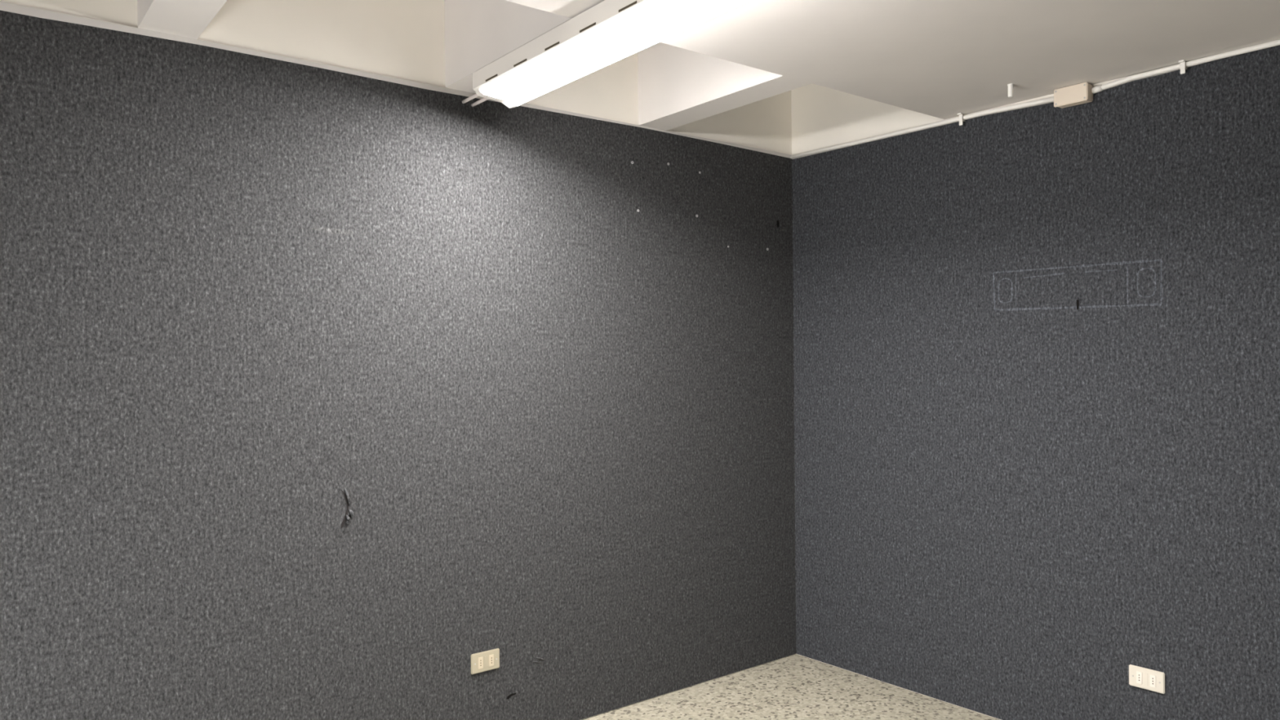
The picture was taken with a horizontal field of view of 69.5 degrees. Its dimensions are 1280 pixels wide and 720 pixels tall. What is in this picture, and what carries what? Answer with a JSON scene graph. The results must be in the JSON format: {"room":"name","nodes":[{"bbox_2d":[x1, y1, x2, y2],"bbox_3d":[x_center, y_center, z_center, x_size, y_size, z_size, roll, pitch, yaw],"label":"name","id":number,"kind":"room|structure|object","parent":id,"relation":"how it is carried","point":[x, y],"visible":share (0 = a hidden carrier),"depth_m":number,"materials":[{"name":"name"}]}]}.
{"room":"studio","nodes":[
{"label":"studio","id":0,"kind":"room"},
{"bbox_2d":[0,0,795,719],"bbox_3d":[-0.928,-0.009,3.462,4.605,3.085,0.168,-1,0,-39],"label":"wall","id":1,"kind":"structure","parent":0,"point":[324,393],"depth_m":3.33,"materials":[{"name":"grey paint"}]},
{"bbox_2d":[0,0,791,158],"bbox_3d":[-0.895,-1.026,3.405,4.300,0.026,0.007,-1,0,-39],"label":"trim","id":2,"kind":"structure","parent":1,"relation":"attached to","point":[6,6],"depth_m":3.11,"materials":[{"name":"grey paint"}]},
{"bbox_2d":[471,648,499,674],"bbox_3d":[-0.605,1.181,3.615,0.125,0.077,0.013,-1,0,-39],"label":"wall socket","id":3,"kind":"object","parent":1,"relation":"attached to","point":[486,660],"visible":1,"depth_m":3.61,"materials":[{"name":"beige plastic"}]},
{"bbox_2d":[137,0,1279,130],"bbox_3d":[0.606,-1.305,1.535,4.305,0.513,4.805,-1,0,-39],"label":"ceiling","id":4,"kind":"structure","parent":0,"point":[940,59],"depth_m":3.12,"materials":[{"name":"white paint"}]},
{"bbox_2d":[462,0,751,108],"bbox_3d":[-0.105,-0.988,2.837,0.212,0.113,1.868,-1,0,-37],"label":"ceiling light","id":5,"kind":"object","parent":4,"relation":"attached to","point":[609,32],"visible":1,"depth_m":2.82,"materials":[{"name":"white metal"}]},
{"bbox_2d":[1007,83,1013,97],"bbox_3d":[1.424,-1.034,3.546,0.022,0.049,0.023,-1,0,-39],"label":"peg","id":6,"kind":"object","parent":4,"relation":"attached to","point":[1010,86],"visible":1,"depth_m":3.54,"materials":[{"name":"white plastic"}]},
{"bbox_2d":[582,653,999,719],"bbox_3d":[0.661,1.583,1.497,4.600,0.120,5.200,-1,0,-39],"label":"floor","id":7,"kind":"structure","parent":0,"point":[795,686],"depth_m":4.12,"materials":[{"name":"stone"}]},
{"bbox_2d":[791,44,1279,719],"bbox_3d":[2.430,-0.037,2.832,0.156,3.085,5.055,-1,0,-39],"label":"wall","id":8,"kind":"structure","parent":0,"point":[1036,348],"depth_m":3.69,"materials":[{"name":"grey paint"}]},
{"bbox_2d":[790,96,1053,159],"bbox_3d":[1.217,-1.039,4.190,0.019,0.032,1.408,-1,0,-39],"label":"conduit","id":9,"kind":"object","parent":8,"relation":"attached to","point":[1050,99],"visible":0.91,"depth_m":4.10,"materials":[{"name":"white plastic"}]},
{"bbox_2d":[957,112,964,125],"bbox_3d":[1.383,-1.034,3.968,0.040,0.050,0.018,-1,0,-39],"label":"clip","id":10,"kind":"object","parent":8,"relation":"attached to","point":[960,114],"visible":1,"depth_m":3.96,"materials":[{"name":"white plastic"}]},
{"bbox_2d":[1053,81,1093,108],"bbox_3d":[1.683,-1.025,3.580,0.059,0.069,0.132,-1,0,-39],"label":"junction box","id":11,"kind":"object","parent":8,"relation":"attached to","point":[1081,93],"visible":1,"depth_m":3.56,"materials":[{"name":"beige plastic"}]},
{"bbox_2d":[1128,664,1164,693],"bbox_3d":[1.872,1.179,3.409,0.013,0.077,0.125,-1,0,-39],"label":"wall socket","id":12,"kind":"object","parent":8,"relation":"attached to","point":[1139,677],"visible":1,"depth_m":3.40,"materials":[{"name":"beige plastic"}]},
{"bbox_2d":[1178,59,1187,74],"bbox_3d":[1.933,-1.040,3.283,0.040,0.045,0.018,-1,0,-39],"label":"clip","id":13,"kind":"object","parent":8,"relation":"attached to","point":[1183,68],"visible":1,"depth_m":3.28,"materials":[{"name":"white plastic"}]},
{"bbox_2d":[1091,39,1279,93],"bbox_3d":[2.754,-1.048,2.273,0.025,0.041,3.250,-1,0,-39],"label":"conduit","id":14,"kind":"object","parent":8,"relation":"attached to","point":[1099,88],"visible":1,"depth_m":3.27,"materials":[{"name":"white plastic"}]}
]}

